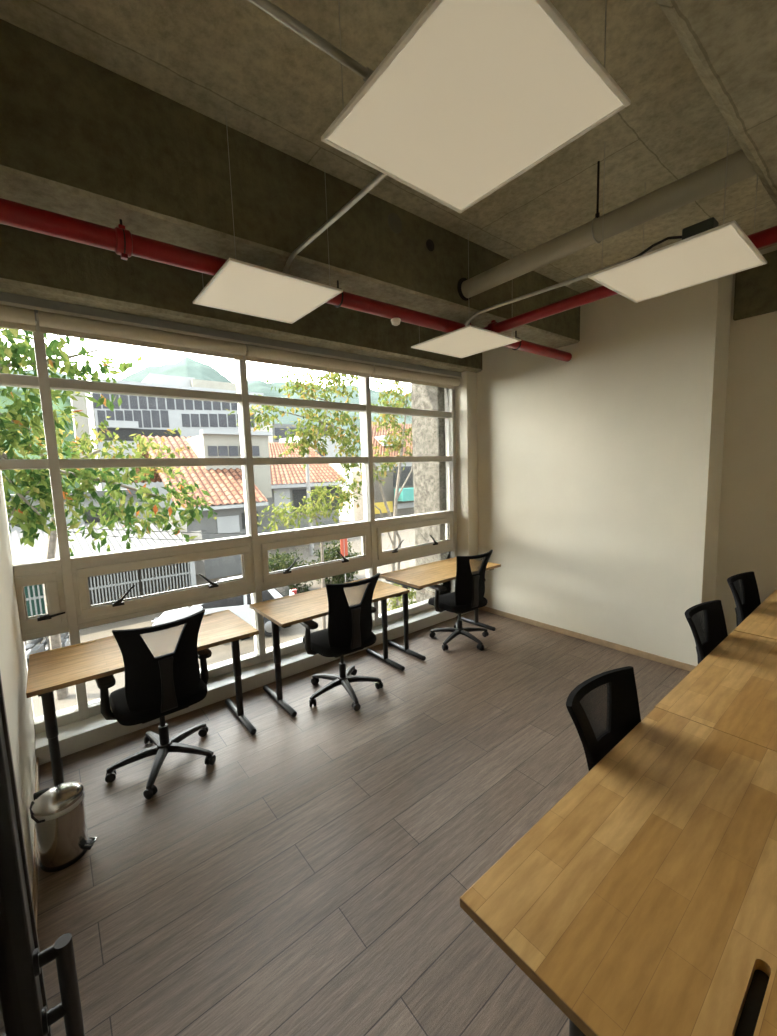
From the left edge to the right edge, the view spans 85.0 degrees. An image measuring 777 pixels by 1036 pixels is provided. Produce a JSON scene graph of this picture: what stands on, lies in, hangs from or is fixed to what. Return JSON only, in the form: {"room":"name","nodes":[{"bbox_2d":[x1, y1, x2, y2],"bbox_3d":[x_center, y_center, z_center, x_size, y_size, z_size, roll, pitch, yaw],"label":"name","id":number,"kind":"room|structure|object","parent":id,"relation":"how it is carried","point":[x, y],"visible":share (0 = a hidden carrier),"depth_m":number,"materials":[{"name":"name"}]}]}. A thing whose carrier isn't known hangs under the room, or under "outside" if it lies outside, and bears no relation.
{"room":"open-plan office","nodes":[
{"label":"open-plan office","id":0,"kind":"room"},
{"bbox_2d":[0,470,35,891],"bbox_3d":[-0.862,0.046,0.640,0.150,3.330,5.170,-7,8,-39],"label":"wall","id":1,"kind":"structure","parent":0,"point":[13,660],"depth_m":2.09,"materials":[{"name":"white paint"}]},
{"bbox_2d":[32,757,38,926],"bbox_3d":[-1.433,1.589,1.719,0.011,0.058,2.350,-7,8,-39],"label":"baseboard","id":2,"kind":"structure","parent":1,"relation":"attached to","point":[35,855],"depth_m":1.90,"materials":[{"name":"brown wood"}]},
{"bbox_2d":[0,674,84,1035],"bbox_3d":[-0.291,0.628,0.329,0.094,2.194,0.911,-7,8,-39],"label":"door","id":3,"kind":"structure","parent":1,"relation":"in","point":[24,1011],"depth_m":0.63,"materials":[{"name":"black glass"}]},
{"bbox_2d":[0,313,88,733],"bbox_3d":[-2.247,0.067,2.723,0.290,2.675,0.175,-7,8,-39],"label":"window","id":4,"kind":"structure","parent":1,"relation":"in","point":[56,575],"depth_m":2.73,"materials":[{"name":"white metal"}]},
{"bbox_2d":[0,304,36,331],"bbox_3d":[-2.239,-1.186,2.482,0.280,0.122,0.089,-7,8,-39],"label":"roller blind","id":5,"kind":"object","parent":4,"relation":"attached to","point":[11,317],"visible":0.99,"depth_m":2.51,"materials":[{"name":"beige fabric"}]},
{"bbox_2d":[38,310,246,359],"bbox_3d":[-1.628,-1.261,2.971,1.272,0.122,0.089,-7,8,-39],"label":"roller blind","id":6,"kind":"object","parent":1,"relation":"attached to","point":[49,323],"visible":0.99,"depth_m":2.88,"materials":[{"name":"beige fabric"}]},
{"bbox_2d":[49,356,265,716],"bbox_3d":[-1.637,-0.008,3.212,1.282,2.675,0.175,-7,8,-39],"label":"window","id":7,"kind":"structure","parent":1,"relation":"in","point":[83,566],"depth_m":3.23,"materials":[{"name":"white metal"}]},
{"bbox_2d":[0,291,461,378],"bbox_3d":[-0.806,-1.465,3.725,4.070,0.060,0.220,-7,8,-39],"label":"trim","id":8,"kind":"structure","parent":1,"relation":"attached to","point":[4,296],"depth_m":3.08,"materials":[{"name":"grey metal"}]},
{"bbox_2d":[35,607,467,764],"bbox_3d":[-0.699,1.275,4.013,4.070,0.115,0.320,-7,8,-39],"label":"window sill","id":9,"kind":"structure","parent":1,"relation":"attached to","point":[79,735],"depth_m":3.38,"materials":[{"name":"white paint"}]},
{"bbox_2d":[245,344,373,377],"bbox_3d":[-0.645,-1.383,3.760,1.240,0.122,0.089,-7,8,-39],"label":"roller blind","id":10,"kind":"object","parent":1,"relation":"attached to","point":[254,353],"visible":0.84,"depth_m":3.69,"materials":[{"name":"beige fabric"}]},
{"bbox_2d":[249,374,378,660],"bbox_3d":[-0.654,-0.130,4.001,1.250,2.675,0.175,-7,8,-39],"label":"window","id":11,"kind":"structure","parent":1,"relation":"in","point":[366,528],"depth_m":4.04,"materials":[{"name":"white metal"}]},
{"bbox_2d":[371,388,456,624],"bbox_3d":[0.317,-0.250,4.780,1.250,2.675,0.175,-7,8,-39],"label":"window","id":12,"kind":"structure","parent":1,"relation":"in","point":[448,546],"depth_m":4.88,"materials":[{"name":"white metal"}]},
{"bbox_2d":[370,365,459,388],"bbox_3d":[0.325,-1.503,4.539,1.240,0.122,0.089,-7,8,-39],"label":"roller blind","id":13,"kind":"object","parent":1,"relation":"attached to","point":[380,372],"visible":0.84,"depth_m":4.47,"materials":[{"name":"beige fabric"}]},
{"bbox_2d":[37,609,689,1035],"bbox_3d":[1.048,1.619,2.331,4.920,0.300,5.170,-7,8,-39],"label":"floor","id":14,"kind":"structure","parent":0,"point":[310,879],"depth_m":2.01,"materials":[{"name":"grey wood"}]},
{"bbox_2d":[29,781,96,871],"bbox_3d":[-1.524,1.433,1.994,0.224,0.310,0.194,-7,8,-39],"label":"pedal bin","id":15,"kind":"object","parent":14,"relation":"on","point":[58,813],"visible":1,"depth_m":1.93,"materials":[{"name":"silver metal"}]},
{"bbox_2d":[26,610,258,785],"bbox_3d":[-1.492,1.141,2.714,1.177,0.725,0.597,-7,8,-39],"label":"desk","id":16,"kind":"object","parent":14,"relation":"on","point":[49,671],"visible":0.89,"depth_m":2.48,"materials":[{"name":"brown wood"}]},
{"bbox_2d":[95,609,215,798],"bbox_3d":[-1.402,1.029,2.580,0.618,0.972,0.619,-7,9,-41],"label":"office chair","id":17,"kind":"object","parent":14,"relation":"on","point":[156,686],"visible":0.98,"depth_m":2.40,"materials":[{"name":"black fabric"}]},
{"bbox_2d":[249,578,409,716],"bbox_3d":[-0.451,1.012,3.552,1.177,0.725,0.597,-7,8,-39],"label":"desk","id":18,"kind":"object","parent":14,"relation":"on","point":[284,612],"visible":0.88,"depth_m":3.33,"materials":[{"name":"brown wood"}]},
{"bbox_2d":[299,573,382,710],"bbox_3d":[-0.377,0.910,3.336,0.622,0.972,0.607,-7,8,-37],"label":"office chair","id":19,"kind":"object","parent":14,"relation":"on","point":[349,630],"visible":0.98,"depth_m":3.16,"materials":[{"name":"black plastic"}]},
{"bbox_2d":[379,557,500,660],"bbox_3d":[0.556,0.885,4.385,1.177,0.725,0.597,-7,8,-39],"label":"desk","id":20,"kind":"object","parent":14,"relation":"on","point":[419,577],"visible":0.73,"depth_m":4.14,"materials":[{"name":"brown wood"}]},
{"bbox_2d":[428,550,492,650],"bbox_3d":[0.726,0.783,4.270,0.608,0.942,0.590,-6,8,-33],"label":"office chair","id":21,"kind":"object","parent":14,"relation":"on","point":[468,596],"visible":1,"depth_m":4.08,"materials":[{"name":"black fabric"}]},
{"bbox_2d":[566,666,640,770],"bbox_3d":[0.950,1.104,1.494,0.615,0.917,0.594,-7,8,-36],"label":"office chair","id":22,"kind":"object","parent":14,"relation":"on","point":[622,714],"visible":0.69,"depth_m":1.67,"materials":[{"name":"black plastic"}]},
{"bbox_2d":[460,707,776,1035],"bbox_3d":[0.837,1.235,1.231,1.230,0.725,0.562,-7,8,-39],"label":"desk","id":23,"kind":"object","parent":14,"relation":"on","point":[643,902],"visible":1,"depth_m":1.02,"materials":[{"name":"brown wood"}]},
{"bbox_2d":[734,969,768,1035],"bbox_3d":[0.699,0.972,0.817,0.220,0.049,0.070,-7,8,-39],"label":"cable tray","id":24,"kind":"object","parent":23,"relation":"on","point":[751,1007],"depth_m":0.83,"materials":[{"name":"black plastic"}]},
{"bbox_2d":[685,600,727,663],"bbox_3d":[1.953,0.984,2.269,0.619,0.917,0.617,-7,8,-36],"label":"office chair","id":25,"kind":"object","parent":14,"relation":"on","point":[714,630],"visible":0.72,"depth_m":2.47,"materials":[{"name":"black fabric"}]},
{"bbox_2d":[655,631,776,751],"bbox_3d":[1.791,1.117,2.001,1.230,0.725,0.562,-7,8,-39],"label":"desk","id":26,"kind":"object","parent":14,"relation":"on","point":[732,690],"visible":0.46,"depth_m":1.89,"materials":[{"name":"brown wood"}]},
{"bbox_2d":[727,571,760,626],"bbox_3d":[2.643,0.890,2.872,0.618,0.922,0.604,-7,8,-36],"label":"office chair","id":27,"kind":"object","parent":14,"relation":"on","point":[743,586],"visible":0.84,"depth_m":3.06,"materials":[{"name":"black plastic"}]},
{"bbox_2d":[734,589,776,639],"bbox_3d":[2.756,0.997,2.775,1.230,0.725,0.562,-7,8,-39],"label":"desk","id":28,"kind":"object","parent":14,"relation":"on","point":[762,621],"visible":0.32,"depth_m":2.69,"materials":[{"name":"brown wood"}]},
{"bbox_2d":[0,0,776,292],"bbox_3d":[0.978,-1.970,1.986,5.070,0.250,5.210,-7,8,-39],"label":"ceiling","id":29,"kind":"structure","parent":0,"point":[219,60],"depth_m":1.79,"materials":[{"name":"concrete"}]},
{"bbox_2d":[0,224,481,372],"bbox_3d":[-0.701,-1.738,3.697,4.250,0.489,0.408,-7,8,-39],"label":"ceiling beam","id":30,"kind":"structure","parent":29,"relation":"attached to","point":[32,264],"depth_m":2.83,"materials":[{"name":"concrete"}]},
{"bbox_2d":[193,117,342,323],"bbox_3d":[-0.671,-1.504,2.261,0.598,0.630,0.598,-7,8,-39],"label":"ceiling light","id":31,"kind":"object","parent":29,"relation":"hanging from","point":[238,286],"visible":0.94,"depth_m":2.24,"materials":[{"name":"white plastic"}]},
{"bbox_2d":[197,262,337,322],"bbox_3d":[-0.661,-1.196,2.297,0.570,0.004,0.570,-7,8,-39],"label":"diffuser","id":32,"kind":"object","parent":31,"relation":"attached to","point":[246,288],"depth_m":2.25,"materials":[{"name":"beige plastic"}]},
{"bbox_2d":[282,172,386,273],"bbox_3d":[-0.174,-1.203,1.689,0.034,0.080,1.098,-7,8,-39],"label":"conduit","id":33,"kind":"object","parent":31,"relation":"attached to","point":[380,176],"visible":0.52,"depth_m":1.73,"materials":[{"name":"grey metal"}]},
{"bbox_2d":[0,19,579,348],"bbox_3d":[0.054,-1.653,2.768,4.250,0.495,0.306,-7,8,-39],"label":"ceiling beam","id":34,"kind":"structure","parent":29,"relation":"attached to","point":[80,139],"depth_m":1.91,"materials":[{"name":"concrete"}]},
{"bbox_2d":[0,198,776,361],"bbox_3d":[1.212,-1.242,1.388,4.251,0.214,3.692,-7,8,-39],"label":"pipe","id":35,"kind":"object","parent":34,"relation":"hanging from","point":[120,240],"visible":0.56,"depth_m":1.97,"materials":[{"name":"red metal"}]},
{"bbox_2d":[248,0,373,81],"bbox_3d":[-0.420,-1.128,0.832,1.000,0.029,0.029,-7,8,-39],"label":"conduit","id":36,"kind":"object","parent":29,"relation":"attached to","point":[267,6],"visible":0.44,"depth_m":1.01,"materials":[{"name":"grey metal"}]},
{"bbox_2d":[411,242,520,357],"bbox_3d":[0.586,-1.658,3.253,0.598,0.630,0.598,-7,8,-39],"label":"ceiling light","id":37,"kind":"object","parent":29,"relation":"hanging from","point":[469,340],"visible":0.95,"depth_m":3.24,"materials":[{"name":"white plastic"}]},
{"bbox_2d":[414,327,516,356],"bbox_3d":[0.596,-1.349,3.288,0.570,0.004,0.570,-7,8,-39],"label":"diffuser","id":38,"kind":"object","parent":37,"relation":"attached to","point":[465,341],"depth_m":3.25,"materials":[{"name":"beige plastic"}]},
{"bbox_2d":[465,249,652,325],"bbox_3d":[0.924,-1.332,2.532,0.124,0.085,1.138,-7,8,-39],"label":"conduit","id":39,"kind":"object","parent":37,"relation":"attached to","point":[584,276],"visible":0.73,"depth_m":2.54,"materials":[{"name":"grey metal"}]},
{"bbox_2d":[321,0,630,212],"bbox_3d":[0.215,-1.405,1.140,0.598,0.630,0.598,-7,8,-39],"label":"ceiling light","id":40,"kind":"object","parent":29,"relation":"hanging from","point":[474,95],"visible":1,"depth_m":1.11,"materials":[{"name":"beige plastic"}]},
{"bbox_2d":[457,150,755,300],"bbox_3d":[1.023,-1.678,2.345,0.150,0.414,1.630,-7,8,-39],"label":"drain pipe","id":41,"kind":"object","parent":29,"relation":"hanging from","point":[710,179],"visible":0.91,"depth_m":2.15,"materials":[{"name":"grey plastic"}]},
{"bbox_2d":[588,126,766,302],"bbox_3d":[1.431,-1.554,2.095,0.598,0.630,0.598,-7,8,-39],"label":"ceiling light","id":42,"kind":"object","parent":29,"relation":"hanging from","point":[707,251],"visible":0.96,"depth_m":2.06,"materials":[{"name":"white plastic"}]},
{"bbox_2d":[593,225,762,301],"bbox_3d":[1.441,-1.245,2.130,0.570,0.004,0.570,-7,8,-39],"label":"diffuser","id":43,"kind":"object","parent":42,"relation":"attached to","point":[711,253],"depth_m":2.07,"materials":[{"name":"beige plastic"}]},
{"bbox_2d":[657,0,776,208],"bbox_3d":[1.895,-1.512,0.792,4.620,0.449,1.953,-7,8,-39],"label":"ceiling beam","id":44,"kind":"structure","parent":29,"relation":"attached to","point":[731,45],"depth_m":1.22,"materials":[{"name":"concrete"}]},
{"bbox_2d":[733,250,776,320],"bbox_3d":[3.527,-1.712,2.428,0.050,0.435,2.450,-7,8,-39],"label":"ceiling beam","id":45,"kind":"structure","parent":29,"relation":"attached to","point":[755,294],"depth_m":3.25,"materials":[{"name":"concrete"}]},
{"bbox_2d":[411,383,445,602],"bbox_3d":[0.786,0.093,5.640,0.770,8.400,0.470,-7,8,-39],"label":"stone wall","id":46,"kind":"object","parent":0,"point":[428,433],"visible":0.03,"depth_m":5.28,"materials":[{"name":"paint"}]},
{"bbox_2d":[477,274,732,665],"bbox_3d":[1.831,-0.474,4.444,0.370,3.330,2.600,-7,8,-39],"label":"wall","id":47,"kind":"structure","parent":0,"point":[600,469],"depth_m":3.87,"materials":[{"name":"white paint"}]},
{"bbox_2d":[448,371,477,611],"bbox_3d":[0.907,-0.284,5.183,0.180,2.845,0.320,-7,8,-39],"label":"trim","id":48,"kind":"structure","parent":47,"relation":"attached to","point":[466,392],"depth_m":5.03,"materials":[{"name":"white paint"}]},
{"bbox_2d":[479,606,695,671],"bbox_3d":[1.836,1.179,4.386,0.012,0.058,2.280,-7,8,-39],"label":"baseboard","id":49,"kind":"structure","parent":47,"relation":"attached to","point":[667,661],"depth_m":4.13,"materials":[{"name":"brown wood"}]},
{"bbox_2d":[715,245,776,634],"bbox_3d":[3.660,-0.324,2.605,0.150,3.330,2.570,-7,8,-39],"label":"wall","id":50,"kind":"structure","parent":0,"point":[747,534],"depth_m":3.40,"materials":[{"name":"white paint"}]},
{"label":"outside","id":51,"kind":"structure","parent":0,"visible":0},
{"bbox_2d":[0,357,411,456],"bbox_3d":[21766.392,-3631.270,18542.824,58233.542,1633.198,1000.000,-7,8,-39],"label":"hills","id":52,"kind":"structure","parent":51,"point":[186,367],"depth_m":734.60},
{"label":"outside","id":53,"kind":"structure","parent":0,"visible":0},
{"bbox_2d":[0,387,79,493],"bbox_3d":[-185.224,-38.047,181.936,120.472,56.226,240.000,-7,8,-39],"label":"hills","id":54,"kind":"structure","parent":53,"point":[61,406],"depth_m":149.37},
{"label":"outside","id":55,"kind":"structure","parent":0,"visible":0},
{"bbox_2d":[8,523,210,539],"bbox_3d":[-6.678,0.298,11.390,6.733,1.358,0.024,-7,8,-39],"label":"overhead cable","id":56,"kind":"object","parent":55,"point":[8,523],"visible":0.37,"depth_m":11.45,"materials":[{"name":"black plastic"}]},
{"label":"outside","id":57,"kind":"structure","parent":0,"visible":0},
{"bbox_2d":[9,524,414,533],"bbox_3d":[-3.994,0.255,13.569,13.646,1.677,0.024,-7,8,-39],"label":"overhead cable","id":58,"kind":"object","parent":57,"point":[9,524],"visible":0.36,"depth_m":12.11,"materials":[{"name":"black plastic"}]},
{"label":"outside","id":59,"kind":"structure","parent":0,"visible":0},
{"bbox_2d":[24,507,415,647],"bbox_3d":[-29.271,-2.650,76.213,130.000,0.420,124.800,-7,8,-39],"label":"sidewalk","id":60,"kind":"structure","parent":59,"point":[408,535],"depth_m":21.17,"materials":[{"name":"grey concrete"}]},
{"bbox_2d":[7,488,151,531],"bbox_3d":[-17.969,0.726,23.303,8.202,4.352,5.400,-7,8,-39],"label":"house","id":61,"kind":"structure","parent":60,"relation":"on","point":[86,502],"depth_m":22.14,"materials":[{"name":"grey concrete"}]},
{"bbox_2d":[10,520,196,616],"bbox_3d":[-12.255,1.999,17.261,7.857,2.824,8.120,-7,8,-39],"label":"fence","id":62,"kind":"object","parent":60,"relation":"on","point":[108,587],"visible":0.36,"depth_m":16.03,"materials":[{"name":"white metal"}]},
{"bbox_2d":[24,584,45,615],"bbox_3d":[-11.088,2.653,13.501,1.060,2.100,0.060,-7,8,-39],"label":"window grille","id":63,"kind":"object","parent":62,"relation":"attached to","point":[39,597],"depth_m":13.42,"materials":[{"name":"white metal"}]},
{"bbox_2d":[70,373,263,507],"bbox_3d":[-39.406,-12.801,76.255,27.961,22.328,20.600,-7,8,-39],"label":"building","id":64,"kind":"structure","parent":60,"relation":"on","point":[136,415],"depth_m":66.49,"materials":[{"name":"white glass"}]},
{"bbox_2d":[131,429,271,578],"bbox_3d":[-10.664,-1.161,24.812,5.908,7.290,12.096,-7,8,-39],"label":"house","id":65,"kind":"structure","parent":60,"relation":"on","point":[224,484],"depth_m":21.32,"materials":[{"name":"paint"}]},
{"bbox_2d":[268,549,312,592],"bbox_3d":[-4.179,2.423,17.015,2.437,2.625,2.528,-7,8,-39],"label":"bush","id":66,"kind":"object","parent":60,"relation":"on","point":[284,559],"visible":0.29,"depth_m":16.86,"materials":[{"name":"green plant"}]},
{"bbox_2d":[251,424,334,442],"bbox_3d":[-15.855,-8.665,70.285,10.857,12.246,10.050,-7,8,-39],"label":"building","id":67,"kind":"structure","parent":60,"relation":"on","point":[276,430],"depth_m":63.53,"materials":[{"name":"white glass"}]},
{"bbox_2d":[256,442,346,532],"bbox_3d":[-7.587,-2.008,31.084,7.180,7.356,6.051,-7,8,-39],"label":"house","id":68,"kind":"structure","parent":60,"relation":"on","point":[290,479],"depth_m":29.35,"materials":[{"name":"ceramic"}]},
{"bbox_2d":[305,448,313,554],"bbox_3d":[-4.597,-0.885,24.604,0.280,6.400,0.266,-7,8,-39],"label":"utility pole","id":69,"kind":"object","parent":60,"relation":"on","point":[311,546],"visible":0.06,"depth_m":24.43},
{"bbox_2d":[279,436,351,456],"bbox_3d":[-9.623,-6.037,57.497,7.726,9.519,6.050,-7,8,-39],"label":"building","id":70,"kind":"structure","parent":60,"relation":"on","point":[331,447],"depth_m":55.08,"materials":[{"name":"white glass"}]},
{"bbox_2d":[309,540,360,583],"bbox_3d":[-2.348,2.059,18.714,2.473,2.505,2.326,-7,8,-39],"label":"bush","id":71,"kind":"object","parent":60,"relation":"on","point":[334,549],"visible":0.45,"depth_m":18.44,"materials":[{"name":"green plant"}]},
{"bbox_2d":[330,422,412,520],"bbox_3d":[0.158,-5.739,48.677,16.747,10.293,12.058,-7,8,-39],"label":"house","id":72,"kind":"structure","parent":60,"relation":"on","point":[376,436],"depth_m":42.43,"materials":[{"name":"ceramic"}]},
{"bbox_2d":[352,470,413,521],"bbox_3d":[1.307,-2.011,39.512,8.220,4.888,4.200,-7,8,-39],"label":"shop","id":73,"kind":"structure","parent":60,"relation":"on","point":[405,506],"depth_m":37.52,"materials":[{"name":"yellow paint"}]},
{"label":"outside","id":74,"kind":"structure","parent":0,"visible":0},
{"bbox_2d":[32,578,415,717],"bbox_3d":[5.862,2.989,17.236,110.000,0.300,11.500,-7,8,-39],"label":"street","id":75,"kind":"structure","parent":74,"point":[220,653],"depth_m":11.75,"materials":[{"name":"grey asphalt"}]},
{"bbox_2d":[25,637,49,665],"bbox_3d":[-9.265,3.498,11.117,0.736,1.047,1.904,-4,7,-19],"label":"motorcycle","id":76,"kind":"object","parent":75,"relation":"on","point":[31,647],"visible":0.23,"depth_m":11.02,"materials":[{"name":"metal"}]},
{"bbox_2d":[60,632,69,646],"bbox_3d":[-8.824,3.444,11.470,0.736,1.047,1.904,-5,7,-27],"label":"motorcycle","id":77,"kind":"object","parent":75,"relation":"on","point":[65,640],"visible":0.2,"depth_m":11.44,"materials":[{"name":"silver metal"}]},
{"bbox_2d":[0,397,195,699],"bbox_3d":[-6.541,0.711,9.635,4.346,6.740,4.495,-7,8,-39],"label":"tree","id":78,"kind":"object","parent":75,"relation":"on","point":[54,640],"visible":0.52,"depth_m":9.54,"materials":[{"name":"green plant"}]},
{"bbox_2d":[0,327,216,556],"bbox_3d":[-3.896,0.657,5.075,3.936,7.714,2.709,-7,8,-39],"label":"tree","id":79,"kind":"object","parent":75,"relation":"on","point":[39,486],"visible":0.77,"depth_m":4.86,"materials":[{"name":"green plant"}]},
{"bbox_2d":[152,576,296,636],"bbox_3d":[-5.018,2.802,13.475,4.120,1.620,2.060,-3,7,-12],"label":"car","id":80,"kind":"object","parent":75,"relation":"on","point":[239,605],"visible":0.22,"depth_m":12.71,"materials":[{"name":"white paint"}]},
{"bbox_2d":[257,481,352,629],"bbox_3d":[-2.173,1.404,11.282,2.883,4.713,1.999,-7,8,-39],"label":"tree","id":81,"kind":"object","parent":75,"relation":"on","point":[310,513],"visible":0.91,"depth_m":11.17,"materials":[{"name":"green plant"}]},
{"bbox_2d":[226,367,412,609],"bbox_3d":[-1.010,0.039,10.409,5.623,7.552,2.254,-7,8,-39],"label":"tree","id":82,"kind":"object","parent":75,"relation":"on","point":[335,377],"visible":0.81,"depth_m":9.94,"materials":[{"name":"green plant"}]},
{"bbox_2d":[340,538,347,582],"bbox_3d":[-1.786,1.734,17.302,0.320,2.670,0.040,-7,8,-39],"label":"banner","id":83,"kind":"object","parent":75,"relation":"on","point":[343,542],"visible":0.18,"depth_m":17.24,"materials":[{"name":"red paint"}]},
{"bbox_2d":[387,567,416,611],"bbox_3d":[0.379,2.509,10.029,1.115,2.644,1.002,-7,8,-39],"label":"bush","id":84,"kind":"object","parent":75,"relation":"on","point":[411,594],"visible":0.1,"depth_m":9.92,"materials":[{"name":"green plant"}]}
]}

